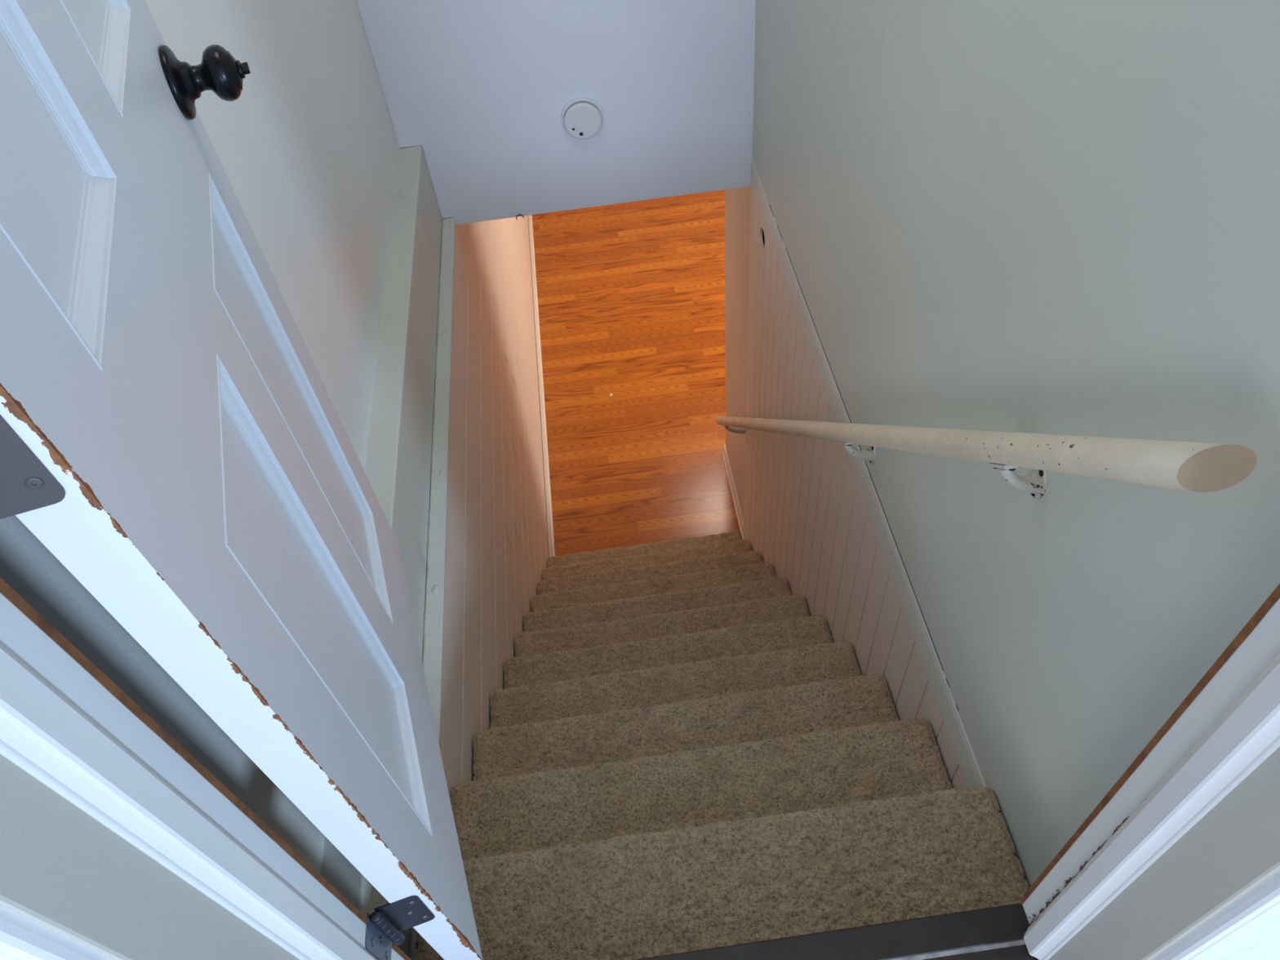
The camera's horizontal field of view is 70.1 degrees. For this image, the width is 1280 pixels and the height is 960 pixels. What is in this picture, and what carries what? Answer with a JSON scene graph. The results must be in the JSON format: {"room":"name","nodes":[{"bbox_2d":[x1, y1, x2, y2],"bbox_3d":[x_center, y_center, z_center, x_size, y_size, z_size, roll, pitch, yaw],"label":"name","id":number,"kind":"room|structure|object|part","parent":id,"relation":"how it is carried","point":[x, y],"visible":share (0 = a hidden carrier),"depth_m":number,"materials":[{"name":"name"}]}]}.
{"room":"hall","nodes":[
{"label":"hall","id":0,"kind":"room"},
{"bbox_2d":[0,0,414,875],"bbox_3d":[-0.771,-1.003,1.236,0.120,2.650,2.693,-8,49,-1],"label":"wall","id":1,"kind":"structure","parent":0,"point":[308,149],"depth_m":1.71,"materials":[{"name":"paint"}]},
{"bbox_2d":[0,577,411,959],"bbox_3d":[-0.361,0.063,0.364,0.087,2.140,0.184,15,53,17],"label":"door frame","id":2,"kind":"structure","parent":1,"relation":"attached to","point":[117,842],"depth_m":0.56,"materials":[{"name":"beige paint"}]},
{"bbox_3d":[-0.386,0.113,0.324,0.093,2.140,0.021,-8,49,-1],"label":"casing","id":3,"kind":"part","parent":2,"relation":"part of","materials":[{"name":"paint"}]},
{"bbox_2d":[0,0,482,959],"bbox_3d":[-0.399,-0.264,0.710,0.121,2.030,0.779,-16,50,-8],"label":"door","id":4,"kind":"structure","parent":1,"relation":"in","point":[171,434],"depth_m":0.73,"materials":[{"name":"paint"}]},
{"bbox_3d":[-0.387,-0.343,0.384,0.013,0.614,0.230,-17,50,-9],"label":"panel","id":5,"kind":"part","parent":4,"relation":"part of","materials":[{"name":"paint"}]},
{"bbox_3d":[-0.493,-0.577,0.593,0.013,0.614,0.228,-17,50,-9],"label":"panel","id":6,"kind":"part","parent":4,"relation":"part of","materials":[{"name":"paint"}]},
{"bbox_3d":[-0.475,-0.443,1.002,0.071,0.077,0.077,-17,50,-9],"label":"knob","id":7,"kind":"part","parent":4,"relation":"part of","materials":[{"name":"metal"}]},
{"bbox_3d":[-0.434,-0.064,1.197,0.013,0.624,0.228,-17,50,-9],"label":"panel","id":8,"kind":"part","parent":4,"relation":"part of","materials":[{"name":"paint"}]},
{"bbox_3d":[-0.328,0.170,0.988,0.013,0.624,0.230,-17,50,-9],"label":"panel","id":9,"kind":"part","parent":4,"relation":"part of","materials":[{"name":"paint"}]},
{"bbox_2d":[414,145,549,799],"bbox_3d":[-0.736,-0.916,4.579,0.161,2.244,6.855,-8,49,-1],"label":"wall","id":10,"kind":"structure","parent":0,"point":[497,542],"depth_m":3.10,"materials":[{"name":"paint"}]},
{"bbox_2d":[320,146,442,956],"bbox_3d":[-0.588,-0.043,2.165,0.118,0.292,2.373,-8,49,-1],"label":"ledge","id":11,"kind":"object","parent":10,"relation":"on","point":[398,465],"visible":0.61,"depth_m":2.20,"materials":[{"name":"paint"}]},
{"bbox_2d":[408,217,455,959],"bbox_3d":[-0.498,0.027,2.261,0.043,0.026,2.373,-8,49,-1],"label":"ledge","id":12,"kind":"object","parent":10,"relation":"on","point":[434,616],"visible":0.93,"depth_m":2.24,"materials":[{"name":"paint"}]},
{"bbox_2d":[528,214,555,556],"bbox_3d":[-0.704,-1.159,6.186,0.023,0.068,4.410,-8,49,-1],"label":"baseboard","id":13,"kind":"structure","parent":10,"relation":"attached to","point":[544,442],"depth_m":5.60,"materials":[{"name":"paint"}]},
{"bbox_2d":[355,0,755,224],"bbox_3d":[-0.217,-1.878,2.033,1.245,2.812,0.130,-8,49,-1],"label":"ceiling","id":14,"kind":"structure","parent":0,"point":[484,87],"depth_m":2.76,"materials":[{"name":"paint"}]},
{"bbox_2d":[560,97,604,139],"bbox_3d":[-0.176,-1.108,2.810,0.134,0.134,0.027,-8,49,-1],"label":"smoke detector","id":15,"kind":"object","parent":14,"relation":"attached to","point":[581,117],"visible":1,"depth_m":2.80,"materials":[{"name":"plastic"}]},
{"bbox_2d":[532,189,740,555],"bbox_3d":[1.620,-1.355,6.224,4.790,0.080,4.600,-8,49,-1],"label":"floor","id":16,"kind":"structure","parent":0,"point":[631,295],"depth_m":5.78,"materials":[{"name":"laminate"}]},
{"bbox_2d":[414,530,1029,959],"bbox_3d":[0.088,0.614,3.096,0.995,2.371,2.454,-8,49,-1],"label":"staircase","id":17,"kind":"structure","parent":16,"relation":"on","point":[676,755],"depth_m":1.82,"materials":[{"name":"carpet"}]},
{"bbox_2d":[923,944,1038,959],"bbox_3d":[0.781,3.016,-0.806,4.500,0.057,6.291,-8,49,-1],"label":"floor","id":18,"kind":"structure","parent":0,"point":[1019,952],"depth_m":1.21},
{"bbox_2d":[635,902,1030,959],"bbox_3d":[0.130,0.658,1.233,0.815,0.022,0.051,-8,49,-1],"label":"threshold","id":19,"kind":"object","parent":18,"relation":"on","point":[1003,926],"visible":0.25,"depth_m":1.23,"materials":[{"name":"brown wood"}]},
{"bbox_2d":[724,0,1279,887],"bbox_3d":[0.524,-0.574,2.322,0.152,5.046,3.160,-8,49,-1],"label":"wall","id":20,"kind":"structure","parent":0,"point":[1060,217],"depth_m":1.27,"materials":[{"name":"paint"}]},
{"bbox_2d":[721,444,743,540],"bbox_3d":[0.519,0.087,5.003,0.020,0.078,0.700,-8,49,-1],"label":"baseboard","id":21,"kind":"structure","parent":20,"relation":"attached to","point":[725,456],"depth_m":5.02,"materials":[{"name":"paint"}]},
{"bbox_2d":[750,160,987,787],"bbox_3d":[0.517,-0.155,2.272,0.035,0.096,2.318,-8,49,-1],"label":"trim","id":22,"kind":"structure","parent":20,"relation":"attached to","point":[971,770],"depth_m":2.02,"materials":[{"name":"paint"}]},
{"bbox_2d":[715,416,1257,499],"bbox_3d":[0.477,-0.156,2.520,0.140,2.540,2.532,-8,49,-1],"label":"handrail","id":23,"kind":"object","parent":20,"relation":"attached to","point":[1198,467],"visible":0.98,"depth_m":1.03,"materials":[{"name":"paint"}]},
{"bbox_3d":[0.520,-0.057,2.042,0.005,0.058,0.033,-8,49,-1],"label":"wall plate","id":24,"kind":"part","parent":23,"relation":"part of","materials":[{"name":"paint"}]},
{"bbox_3d":[0.544,0.004,1.244,0.005,0.058,0.033,-8,49,-1],"label":"wall plate","id":25,"kind":"part","parent":23,"relation":"part of","materials":[{"name":"paint"}]},
{"bbox_2d":[1019,583,1279,959],"bbox_3d":[0.473,-0.050,0.379,0.087,2.140,0.179,-31,54,-19],"label":"door frame","id":26,"kind":"structure","parent":20,"relation":"attached to","point":[1180,860],"depth_m":0.82,"materials":[{"name":"beige paint"}]},
{"bbox_3d":[0.511,-0.010,0.341,0.093,2.140,0.021,-8,49,-1],"label":"casing","id":27,"kind":"part","parent":26,"relation":"part of","materials":[{"name":"paint"}]},
{"bbox_2d":[1235,933,1279,959],"bbox_3d":[0.306,-0.124,0.294,4.550,2.510,0.141,-8,49,-1],"label":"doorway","id":28,"kind":"structure","parent":20,"relation":"in","point":[1270,949],"depth_m":0.98,"materials":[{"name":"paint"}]}
]}

